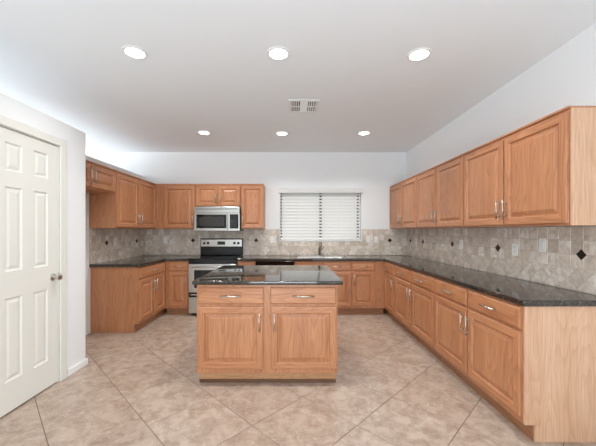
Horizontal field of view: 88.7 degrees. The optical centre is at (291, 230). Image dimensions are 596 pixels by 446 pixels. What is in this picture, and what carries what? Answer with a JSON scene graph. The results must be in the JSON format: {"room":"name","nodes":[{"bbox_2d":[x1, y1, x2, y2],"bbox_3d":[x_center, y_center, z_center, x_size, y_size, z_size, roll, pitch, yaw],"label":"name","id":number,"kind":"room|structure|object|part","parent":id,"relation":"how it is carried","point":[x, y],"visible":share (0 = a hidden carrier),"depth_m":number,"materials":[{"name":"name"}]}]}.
{"room":"kitchen","nodes":[
{"label":"kitchen","id":0,"kind":"room"},
{"bbox_2d":[0,93,85,369],"bbox_3d":[-2.825,0.180,0.055,1.450,2.360,6.110,0,0,0],"label":"wall","id":1,"kind":"structure","parent":0,"point":[11,108],"depth_m":2.94,"materials":[{"name":"white paint"}]},
{"bbox_2d":[0,115,66,417],"bbox_3d":[-2.122,0.263,2.434,0.177,2.194,0.789,0,0,0],"label":"door","id":2,"kind":"structure","parent":1,"relation":"in","point":[33,162],"depth_m":2.46,"materials":[{"name":"white paint"}]},
{"bbox_3d":[-2.070,0.405,2.685,0.073,0.064,0.064,0,0,0],"label":"knob","id":3,"kind":"part","parent":2,"relation":"part of","materials":[{"name":"silver metal"}]},
{"bbox_2d":[67,358,87,376],"bbox_3d":[-2.093,1.329,2.982,0.014,0.062,0.284,0,0,0],"label":"baseboard","id":4,"kind":"structure","parent":1,"relation":"attached to","point":[84,362],"depth_m":2.97,"materials":[{"name":"white paint"}]},
{"bbox_2d":[86,155,143,329],"bbox_3d":[-3.125,0.180,4.345,0.850,2.360,2.470,0,0,0],"label":"wall","id":5,"kind":"structure","parent":0,"point":[88,269],"depth_m":4.05,"materials":[{"name":"white paint"}]},
{"bbox_2d":[86,160,115,193],"bbox_3d":[-2.497,-0.654,3.586,0.404,0.313,0.940,0,0,0],"label":"upper cabinet","id":6,"kind":"object","parent":5,"relation":"attached to","point":[100,179],"visible":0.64,"depth_m":3.75,"materials":[{"name":"brown wood"}]},
{"bbox_3d":[-2.342,-0.644,3.331,0.019,0.265,0.413,0,0,0],"label":"door","id":7,"kind":"part","parent":6,"relation":"part of","materials":[{"name":"brown wood"}]},
{"bbox_3d":[-2.314,-0.644,3.507,0.038,0.160,0.012,0,0,0],"label":"door handle","id":8,"kind":"part","parent":6,"relation":"part of","materials":[{"name":"silver metal"}]},
{"bbox_3d":[-2.518,-0.803,3.586,0.361,0.016,0.940,0,0,0],"label":"moulding","id":9,"kind":"part","parent":6,"relation":"part of","materials":[{"name":"brown wood"}]},
{"bbox_3d":[-2.342,-0.644,3.801,0.019,0.265,0.490,0,0,0],"label":"door","id":10,"kind":"part","parent":6,"relation":"part of","materials":[{"name":"brown wood"}]},
{"bbox_2d":[89,228,144,263],"bbox_3d":[-2.694,0.203,4.817,0.010,0.477,1.523,0,0,0],"label":"backsplash","id":11,"kind":"structure","parent":5,"relation":"attached to","point":[130,242],"depth_m":4.62,"materials":[{"name":"tile"}]},
{"bbox_2d":[89,170,155,228],"bbox_3d":[-2.497,-0.424,4.819,0.404,0.774,1.520,0,0,0],"label":"upper cabinet","id":12,"kind":"object","parent":5,"relation":"attached to","point":[132,205],"visible":0.89,"depth_m":4.30,"materials":[{"name":"brown wood"}]},
{"bbox_3d":[-2.342,-0.414,4.356,0.019,0.726,0.576,0,0,0],"label":"door","id":13,"kind":"part","parent":12,"relation":"part of","materials":[{"name":"brown wood"}]},
{"bbox_3d":[-2.518,-0.803,4.819,0.361,0.016,1.520,0,0,0],"label":"moulding","id":14,"kind":"part","parent":12,"relation":"part of","materials":[{"name":"brown wood"}]},
{"bbox_3d":[-2.342,-0.414,4.950,0.019,0.726,0.576,0,0,0],"label":"door","id":15,"kind":"part","parent":12,"relation":"part of","materials":[{"name":"brown wood"}]},
{"bbox_2d":[86,152,406,255],"bbox_3d":[-2.375,-0.040,5.655,9.250,2.800,0.150,0,0,0],"label":"wall","id":16,"kind":"structure","parent":0,"point":[374,172],"depth_m":5.58,"materials":[{"name":"white paint"}]},
{"bbox_2d":[156,184,195,228],"bbox_3d":[-2.007,-0.424,5.388,0.687,0.774,0.381,0,0,0],"label":"upper cabinet","id":17,"kind":"object","parent":16,"relation":"attached to","point":[175,203],"visible":0.88,"depth_m":5.24,"materials":[{"name":"brown wood"}]},
{"bbox_3d":[-2.007,-0.803,5.410,0.687,0.016,0.338,0,0,0],"label":"moulding","id":18,"kind":"part","parent":17,"relation":"part of","materials":[{"name":"brown wood"}]},
{"bbox_2d":[195,184,240,206],"bbox_3d":[-1.272,-0.613,5.388,0.776,0.396,0.381,0,0,0],"label":"upper cabinet","id":19,"kind":"object","parent":16,"relation":"attached to","point":[207,195],"visible":0.91,"depth_m":5.24,"materials":[{"name":"brown wood"}]},
{"bbox_3d":[-1.466,-0.603,5.245,0.369,0.348,0.019,0,0,0],"label":"door","id":20,"kind":"part","parent":19,"relation":"part of","materials":[{"name":"brown wood"}]},
{"bbox_3d":[-1.272,-0.803,5.410,0.776,0.016,0.338,0,0,0],"label":"moulding","id":21,"kind":"part","parent":19,"relation":"part of","materials":[{"name":"brown wood"}]},
{"bbox_2d":[194,207,242,230],"bbox_3d":[-1.269,-0.207,5.332,0.766,0.410,0.471,0,0,0],"label":"microwave","id":22,"kind":"object","parent":19,"relation":"attached to","point":[205,218],"visible":1,"depth_m":5.15,"materials":[{"name":"silver metal"}]},
{"bbox_3d":[-1.364,-0.154,5.160,0.576,0.300,0.030,0,0,0],"label":"door","id":23,"kind":"part","parent":22,"relation":"part of","materials":[{"name":"silver metal"}]},
{"bbox_3d":[-1.091,-0.155,5.124,0.022,0.264,0.056,0,0,0],"label":"door handle","id":24,"kind":"part","parent":22,"relation":"part of","materials":[{"name":"silver metal"}]},
{"bbox_3d":[-0.980,-0.154,5.160,0.187,0.300,0.030,0,0,0],"label":"control panel","id":25,"kind":"part","parent":22,"relation":"part of","materials":[{"name":"silver metal"}]},
{"bbox_3d":[-1.077,-0.603,5.245,0.369,0.348,0.019,0,0,0],"label":"door","id":26,"kind":"part","parent":19,"relation":"part of","materials":[{"name":"brown wood"}]},
{"bbox_2d":[241,184,264,228],"bbox_3d":[-0.684,-0.424,5.388,0.393,0.774,0.381,0,0,0],"label":"upper cabinet","id":27,"kind":"object","parent":16,"relation":"attached to","point":[252,195],"visible":1,"depth_m":5.24,"materials":[{"name":"brown wood"}]},
{"bbox_2d":[145,229,406,254],"bbox_3d":[-0.294,0.203,5.574,4.787,0.477,0.010,0,0,0],"label":"backsplash","id":28,"kind":"structure","parent":16,"relation":"attached to","point":[179,241],"depth_m":5.57,"materials":[{"name":"tile"}]},
{"bbox_2d":[280,193,361,240],"bbox_3d":[0.525,-0.291,5.634,1.500,0.963,0.152,0,0,0],"label":"window","id":29,"kind":"structure","parent":16,"relation":"in","point":[281,193],"depth_m":5.67,"materials":[{"name":"white metal"}]},
{"bbox_2d":[279,188,362,239],"bbox_3d":[0.525,-0.305,5.582,1.524,0.950,0.115,0,0,0],"label":"window blind","id":30,"kind":"object","parent":29,"relation":"attached to","point":[300,207],"visible":1,"depth_m":5.60,"materials":[{"name":"white plastic"}]},
{"bbox_3d":[0.525,0.160,5.609,1.448,0.022,0.026,0,0,0],"label":"rail","id":31,"kind":"part","parent":30,"relation":"part of","materials":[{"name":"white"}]},
{"bbox_3d":[0.907,-0.270,5.580,0.002,0.842,0.002,0,0,0],"label":"ladder cord","id":32,"kind":"part","parent":30,"relation":"part of","materials":[{"name":"white fabric"}]},
{"bbox_3d":[0.525,0.181,5.611,1.500,0.018,0.105,0,0,0],"label":"sill","id":33,"kind":"part","parent":29,"relation":"part of","materials":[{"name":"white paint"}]},
{"bbox_2d":[0,0,595,151],"bbox_3d":[-2.375,-1.500,1.365,9.250,0.120,8.730,0,0,0],"label":"ceiling","id":34,"kind":"structure","parent":0,"point":[207,66],"depth_m":2.65,"materials":[{"name":"white paint"}]},
{"bbox_2d":[121,45,147,59],"bbox_3d":[-1.266,-1.436,2.460,0.192,0.008,0.192,0,0,0],"label":"recessed light","id":35,"kind":"object","parent":34,"relation":"in","point":[134,52],"visible":1,"depth_m":2.45,"materials":[{"name":"white paint"}]},
{"bbox_2d":[197,130,210,134],"bbox_3d":[-1.287,-1.436,4.460,0.192,0.008,0.192,0,0,0],"label":"recessed light","id":36,"kind":"object","parent":34,"relation":"in","point":[202,132],"visible":1,"depth_m":4.44,"materials":[{"name":"white paint"}]},
{"bbox_2d":[267,46,289,60],"bbox_3d":[-0.110,-1.436,2.474,0.192,0.008,0.192,0,0,0],"label":"recessed light","id":37,"kind":"object","parent":34,"relation":"in","point":[278,53],"visible":1,"depth_m":2.46,"materials":[{"name":"white paint"}]},
{"bbox_2d":[276,131,288,135],"bbox_3d":[-0.147,-1.436,4.500,0.192,0.008,0.192,0,0,0],"label":"recessed light","id":38,"kind":"object","parent":34,"relation":"in","point":[280,133],"visible":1,"depth_m":4.49,"materials":[{"name":"white paint"}]},
{"bbox_2d":[288,99,320,112],"bbox_3d":[0.134,-1.433,3.510,0.360,0.013,0.360,0,0,0],"label":"ceiling vent","id":39,"kind":"object","parent":34,"relation":"in","point":[294,105],"visible":1,"depth_m":3.49,"materials":[{"name":"white metal"}]},
{"bbox_2d":[357,131,370,134],"bbox_3d":[1.058,-1.436,4.480,0.192,0.008,0.192,0,0,0],"label":"recessed light","id":40,"kind":"object","parent":34,"relation":"in","point":[360,132],"visible":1,"depth_m":4.46,"materials":[{"name":"white paint"}]},
{"bbox_2d":[407,48,431,61],"bbox_3d":[1.037,-1.436,2.490,0.192,0.008,0.192,0,0,0],"label":"recessed light","id":41,"kind":"object","parent":34,"relation":"in","point":[419,54],"visible":1,"depth_m":2.48,"materials":[{"name":"white paint"}]},
{"bbox_2d":[0,311,595,445],"bbox_3d":[-2.375,1.420,1.365,9.250,0.120,8.730,0,0,0],"label":"floor","id":42,"kind":"structure","parent":0,"point":[142,387],"depth_m":2.40,"materials":[{"name":"tile"}]},
{"bbox_2d":[91,261,166,331],"bbox_3d":[-2.347,0.922,4.832,0.704,0.876,1.493,0,0,0],"label":"base cabinet","id":43,"kind":"object","parent":42,"relation":"on","point":[123,299],"visible":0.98,"depth_m":4.08,"materials":[{"name":"brown wood"}]},
{"bbox_2d":[89,255,199,266],"bbox_3d":[-2.178,0.463,4.817,1.042,0.040,1.524,0,0,0],"label":"countertop","id":44,"kind":"structure","parent":43,"relation":"on","point":[139,261],"depth_m":4.58,"materials":[{"name":"stone"}]},
{"bbox_3d":[-2.042,0.935,4.290,0.019,0.550,0.386,0,0,0],"label":"door","id":45,"kind":"part","parent":43,"relation":"part of","materials":[{"name":"brown wood"}]},
{"bbox_3d":[-2.042,0.568,4.495,0.019,0.140,0.796,0,0,0],"label":"drawer","id":46,"kind":"part","parent":43,"relation":"part of","materials":[{"name":"brown wood"}]},
{"bbox_3d":[-2.042,0.935,4.700,0.019,0.550,0.386,0,0,0],"label":"door","id":47,"kind":"part","parent":43,"relation":"part of","materials":[{"name":"brown wood"}]},
{"bbox_2d":[165,261,188,313],"bbox_3d":[-1.853,0.922,5.226,0.392,0.876,0.706,0,0,0],"label":"base cabinet","id":48,"kind":"object","parent":42,"relation":"on","point":[176,272],"visible":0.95,"depth_m":4.92,"materials":[{"name":"brown wood"}]},
{"bbox_3d":[-1.829,0.568,4.920,0.306,0.140,0.019,0,0,0],"label":"drawer","id":49,"kind":"part","parent":48,"relation":"part of","materials":[{"name":"brown wood"}]},
{"bbox_3d":[-1.829,0.935,4.920,0.306,0.550,0.019,0,0,0],"label":"door","id":50,"kind":"part","parent":48,"relation":"part of","materials":[{"name":"brown wood"}]},
{"bbox_2d":[189,238,242,314],"bbox_3d":[-1.272,0.747,5.185,0.765,1.224,0.766,0,0,0],"label":"electric range","id":51,"kind":"object","parent":42,"relation":"on","point":[215,253],"visible":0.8,"depth_m":4.89,"materials":[{"name":"silver metal"}]},
{"bbox_3d":[-1.272,1.188,4.886,0.759,0.255,0.035,0,0,0],"label":"storage drawer","id":52,"kind":"part","parent":51,"relation":"part of","materials":[{"name":"silver metal"}]},
{"bbox_3d":[-1.272,0.570,4.837,0.667,0.026,0.070,0,0,0],"label":"oven handle","id":53,"kind":"part","parent":51,"relation":"part of","materials":[{"name":"silver metal"}]},
{"bbox_3d":[-1.272,0.756,4.886,0.759,0.452,0.037,0,0,0],"label":"oven door","id":54,"kind":"part","parent":51,"relation":"part of","materials":[{"name":"silver metal"}]},
{"bbox_3d":[-1.272,0.493,4.891,0.763,0.064,0.025,0,0,0],"label":"control rail","id":55,"kind":"part","parent":51,"relation":"part of","materials":[{"name":"black ceramic"}]},
{"bbox_2d":[189,255,241,259],"bbox_3d":[-1.272,0.449,5.189,0.763,0.021,0.608,0,0,0],"label":"cooktop","id":56,"kind":"object","parent":51,"relation":"in","point":[202,257],"depth_m":5.05,"materials":[{"name":"black glass"}]},
{"bbox_3d":[-1.272,0.216,5.492,0.739,0.128,0.008,0,0,0],"label":"backguard panel","id":57,"kind":"part","parent":51,"relation":"part of","materials":[{"name":"silver metal"}]},
{"bbox_2d":[237,261,255,264],"bbox_3d":[-0.738,0.922,5.226,0.294,0.876,0.706,0,0,0],"label":"base cabinet","id":58,"kind":"object","parent":42,"relation":"on","point":[238,262],"visible":0.05,"depth_m":4.91,"materials":[{"name":"brown wood"}]},
{"bbox_3d":[-0.738,0.568,4.920,0.271,0.140,0.019,0,0,0],"label":"drawer","id":59,"kind":"part","parent":58,"relation":"part of","materials":[{"name":"brown wood"}]},
{"bbox_2d":[197,285,337,382],"bbox_3d":[-0.218,0.915,3.229,1.236,0.888,1.211,0,0,0],"label":"kitchen island","id":60,"kind":"object","parent":42,"relation":"on","point":[246,333],"visible":0.97,"depth_m":2.66,"materials":[{"name":"brown wood"}]},
{"bbox_3d":[-0.537,0.934,2.671,0.569,0.542,0.019,0,0,0],"label":"door","id":61,"kind":"part","parent":60,"relation":"part of","materials":[{"name":"brown wood"}]},
{"bbox_3d":[-0.534,0.566,2.671,0.576,0.144,0.019,0,0,0],"label":"drawer","id":62,"kind":"part","parent":60,"relation":"part of","materials":[{"name":"brown wood"}]},
{"bbox_2d":[192,265,342,284],"bbox_3d":[-0.211,0.453,3.260,1.317,0.035,1.216,0,0,0],"label":"island countertop","id":63,"kind":"structure","parent":60,"relation":"on","point":[225,274],"depth_m":2.92,"materials":[{"name":"stone"}]},
{"bbox_3d":[0.098,0.566,2.671,0.576,0.144,0.019,0,0,0],"label":"drawer","id":64,"kind":"part","parent":60,"relation":"part of","materials":[{"name":"brown wood"}]},
{"bbox_3d":[0.102,0.934,2.671,0.569,0.542,0.019,0,0,0],"label":"door","id":65,"kind":"part","parent":60,"relation":"part of","materials":[{"name":"brown wood"}]},
{"bbox_2d":[256,261,293,264],"bbox_3d":[-0.278,0.921,5.228,0.620,0.875,0.663,0,0,0],"label":"dishwasher","id":66,"kind":"object","parent":42,"relation":"on","point":[257,262],"visible":0.16,"depth_m":4.90,"materials":[{"name":"black plastic"}]},
{"bbox_2d":[294,261,350,313],"bbox_3d":[0.497,0.922,5.226,0.924,0.876,0.706,0,0,0],"label":"base cabinet","id":67,"kind":"object","parent":42,"relation":"on","point":[342,269],"visible":0.29,"depth_m":4.91,"materials":[{"name":"brown wood"}]},
{"bbox_3d":[0.266,0.568,4.920,0.438,0.140,0.019,0,0,0],"label":"drawer","id":68,"kind":"part","parent":67,"relation":"part of","materials":[{"name":"brown wood"}]},
{"bbox_3d":[0.729,0.568,4.920,0.438,0.140,0.019,0,0,0],"label":"drawer","id":69,"kind":"part","parent":67,"relation":"part of","materials":[{"name":"brown wood"}]},
{"bbox_3d":[0.729,0.935,4.920,0.438,0.550,0.019,0,0,0],"label":"door","id":70,"kind":"part","parent":67,"relation":"part of","materials":[{"name":"brown wood"}]},
{"bbox_2d":[351,261,384,313],"bbox_3d":[1.228,0.922,5.226,0.534,0.876,0.706,0,0,0],"label":"base cabinet","id":71,"kind":"object","parent":42,"relation":"on","point":[367,277],"visible":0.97,"depth_m":4.92,"materials":[{"name":"brown wood"}]},
{"bbox_3d":[1.153,0.568,4.920,0.361,0.140,0.019,0,0,0],"label":"drawer","id":72,"kind":"part","parent":71,"relation":"part of","materials":[{"name":"brown wood"}]},
{"bbox_3d":[1.153,0.935,4.920,0.361,0.550,0.019,0,0,0],"label":"door","id":73,"kind":"part","parent":71,"relation":"part of","materials":[{"name":"brown wood"}]},
{"bbox_2d":[383,261,399,324],"bbox_3d":[1.770,0.922,4.995,0.658,0.876,1.168,0,0,0],"label":"base cabinet","id":74,"kind":"object","parent":42,"relation":"on","point":[389,268],"visible":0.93,"depth_m":4.63,"materials":[{"name":"brown wood"}]},
{"bbox_3d":[1.488,0.568,4.660,0.019,0.140,0.476,0,0,0],"label":"drawer","id":75,"kind":"part","parent":74,"relation":"part of","materials":[{"name":"brown wood"}]},
{"bbox_3d":[1.488,0.935,4.660,0.019,0.550,0.476,0,0,0],"label":"door","id":76,"kind":"part","parent":74,"relation":"part of","materials":[{"name":"brown wood"}]},
{"bbox_2d":[237,255,595,306],"bbox_3d":[0.607,0.463,3.760,2.985,0.040,3.637,0,0,0],"label":"countertop","id":77,"kind":"structure","parent":74,"relation":"on","point":[520,292],"depth_m":2.67,"materials":[{"name":"stone"}]},
{"bbox_2d":[319,242,323,254],"bbox_3d":[0.524,0.317,5.435,0.112,0.251,0.203,0,0,0],"label":"faucet","id":78,"kind":"object","parent":77,"relation":"on","point":[320,245],"visible":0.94,"depth_m":5.49,"materials":[{"name":"silver metal"}]},
{"bbox_2d":[297,255,350,257],"bbox_3d":[0.530,0.521,5.210,0.870,0.174,0.460,0,0,0],"label":"sink","id":79,"kind":"object","parent":77,"relation":"in","point":[299,256],"visible":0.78,"depth_m":5.38,"materials":[{"name":"silver metal"}]},
{"bbox_2d":[395,265,440,360],"bbox_3d":[1.770,0.922,3.800,0.658,0.876,1.219,0,0,0],"label":"base cabinet","id":80,"kind":"object","parent":42,"relation":"on","point":[414,291],"visible":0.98,"depth_m":3.64,"materials":[{"name":"brown wood"}]},
{"bbox_3d":[1.488,0.935,4.105,0.019,0.550,0.586,0,0,0],"label":"door","id":81,"kind":"part","parent":80,"relation":"part of","materials":[{"name":"brown wood"}]},
{"bbox_3d":[1.488,0.568,4.105,0.019,0.140,0.586,0,0,0],"label":"drawer","id":82,"kind":"part","parent":80,"relation":"part of","materials":[{"name":"brown wood"}]},
{"bbox_3d":[1.488,0.935,3.495,0.019,0.550,0.586,0,0,0],"label":"door","id":83,"kind":"part","parent":80,"relation":"part of","materials":[{"name":"brown wood"}]},
{"bbox_3d":[1.488,0.568,3.495,0.019,0.140,0.586,0,0,0],"label":"drawer","id":84,"kind":"part","parent":80,"relation":"part of","materials":[{"name":"brown wood"}]},
{"bbox_2d":[434,278,595,441],"bbox_3d":[1.770,0.922,2.576,0.658,0.876,1.226,0,0,0],"label":"base cabinet","id":85,"kind":"object","parent":42,"relation":"on","point":[536,366],"visible":0.98,"depth_m":1.97,"materials":[{"name":"brown wood"}]},
{"bbox_3d":[1.488,0.568,2.886,0.019,0.140,0.584,0,0,0],"label":"drawer","id":86,"kind":"part","parent":85,"relation":"part of","materials":[{"name":"brown wood"}]},
{"bbox_3d":[1.488,0.935,2.886,0.019,0.550,0.584,0,0,0],"label":"door","id":87,"kind":"part","parent":85,"relation":"part of","materials":[{"name":"brown wood"}]},
{"bbox_3d":[1.460,0.790,2.624,0.038,0.160,0.012,0,0,0],"label":"door handle","id":88,"kind":"part","parent":85,"relation":"part of","materials":[{"name":"silver metal"}]},
{"bbox_3d":[1.460,0.568,2.279,0.038,0.012,0.170,0,0,0],"label":"drawer handle","id":89,"kind":"part","parent":85,"relation":"part of","materials":[{"name":"silver metal"}]},
{"bbox_3d":[1.488,0.568,2.279,0.019,0.140,0.584,0,0,0],"label":"drawer","id":90,"kind":"part","parent":85,"relation":"part of","materials":[{"name":"brown wood"}]},
{"bbox_3d":[1.488,0.935,2.279,0.019,0.550,0.584,0,0,0],"label":"door","id":91,"kind":"part","parent":85,"relation":"part of","materials":[{"name":"brown wood"}]},
{"bbox_3d":[1.798,0.922,1.969,0.601,0.876,0.012,0,0,0],"label":"panel","id":92,"kind":"part","parent":85,"relation":"part of","materials":[{"name":"brown wood"}]},
{"bbox_2d":[407,23,595,294],"bbox_3d":[2.175,-0.040,1.290,0.150,2.800,8.580,0,0,0],"label":"wall","id":93,"kind":"structure","parent":0,"point":[565,77],"depth_m":2.77,"materials":[{"name":"white paint"}]},
{"bbox_2d":[390,175,433,228],"bbox_3d":[1.921,-0.424,4.978,0.356,0.774,1.201,0,0,0],"label":"upper cabinet","id":94,"kind":"object","parent":93,"relation":"attached to","point":[403,193],"visible":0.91,"depth_m":4.87,"materials":[{"name":"brown wood"}]},
{"bbox_3d":[1.790,-0.414,5.278,0.019,0.726,0.582,0,0,0],"label":"door","id":95,"kind":"part","parent":94,"relation":"part of","materials":[{"name":"brown wood"}]},
{"bbox_3d":[1.942,-0.803,4.978,0.313,0.016,1.201,0,0,0],"label":"moulding","id":96,"kind":"part","parent":94,"relation":"part of","materials":[{"name":"brown wood"}]},
{"bbox_3d":[1.790,-0.414,4.677,0.019,0.726,0.582,0,0,0],"label":"door","id":97,"kind":"part","parent":94,"relation":"part of","materials":[{"name":"brown wood"}]},
{"bbox_2d":[416,153,490,227],"bbox_3d":[1.921,-0.424,3.776,0.356,0.774,1.201,0,0,0],"label":"upper cabinet","id":98,"kind":"object","parent":93,"relation":"attached to","point":[439,188],"visible":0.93,"depth_m":3.61,"materials":[{"name":"brown wood"}]},
{"bbox_3d":[1.790,-0.414,4.076,0.019,0.726,0.582,0,0,0],"label":"door","id":99,"kind":"part","parent":98,"relation":"part of","materials":[{"name":"brown wood"}]},
{"bbox_3d":[1.942,-0.803,3.776,0.313,0.016,1.201,0,0,0],"label":"moulding","id":100,"kind":"part","parent":98,"relation":"part of","materials":[{"name":"brown wood"}]},
{"bbox_3d":[1.790,-0.414,3.475,0.019,0.726,0.582,0,0,0],"label":"door","id":101,"kind":"part","parent":98,"relation":"part of","materials":[{"name":"brown wood"}]},
{"bbox_2d":[407,226,595,294],"bbox_3d":[2.094,0.203,3.756,0.010,0.477,3.624,0,0,0],"label":"backsplash","id":102,"kind":"structure","parent":93,"relation":"attached to","point":[568,261],"depth_m":2.78,"materials":[{"name":"tile"}]},
{"bbox_2d":[459,240,462,248],"bbox_3d":[2.087,0.164,3.765,0.009,0.116,0.072,0,0,0],"label":"wall outlet","id":103,"kind":"object","parent":102,"relation":"attached to","point":[460,241],"visible":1,"depth_m":3.76,"materials":[{"name":"white plastic"}]},
{"bbox_2d":[512,243,517,255],"bbox_3d":[2.087,0.174,2.858,0.009,0.116,0.072,0,0,0],"label":"wall outlet","id":104,"kind":"object","parent":102,"relation":"attached to","point":[514,245],"visible":1,"depth_m":2.85,"materials":[{"name":"white plastic"}]},
{"bbox_2d":[539,238,545,251],"bbox_3d":[2.086,0.118,2.543,0.010,0.116,0.072,0,0,0],"label":"light switch","id":105,"kind":"object","parent":102,"relation":"attached to","point":[542,241],"visible":1,"depth_m":2.54,"materials":[{"name":"white plastic"}]},
{"bbox_2d":[464,106,595,226],"bbox_3d":[1.921,-0.424,2.569,0.356,0.774,1.210,0,0,0],"label":"upper cabinet","id":106,"kind":"object","parent":93,"relation":"attached to","point":[541,172],"visible":1,"depth_m":2.22,"materials":[{"name":"brown wood"}]},
{"bbox_3d":[1.790,-0.414,2.874,0.019,0.726,0.582,0,0,0],"label":"door","id":107,"kind":"part","parent":106,"relation":"part of","materials":[{"name":"brown wood"}]},
{"bbox_3d":[1.762,-0.181,2.613,0.038,0.160,0.012,0,0,0],"label":"door handle","id":108,"kind":"part","parent":106,"relation":"part of","materials":[{"name":"silver metal"}]},
{"bbox_3d":[1.942,-0.803,2.573,0.313,0.016,1.201,0,0,0],"label":"moulding","id":109,"kind":"part","parent":106,"relation":"part of","materials":[{"name":"brown wood"}]},
{"bbox_3d":[1.790,-0.414,2.273,0.019,0.726,0.582,0,0,0],"label":"door","id":110,"kind":"part","parent":106,"relation":"part of","materials":[{"name":"brown wood"}]},
{"bbox_3d":[1.950,-0.416,1.968,0.299,0.758,0.008,0,0,0],"label":"panel","id":111,"kind":"part","parent":106,"relation":"part of","materials":[{"name":"brown wood"}]}
]}

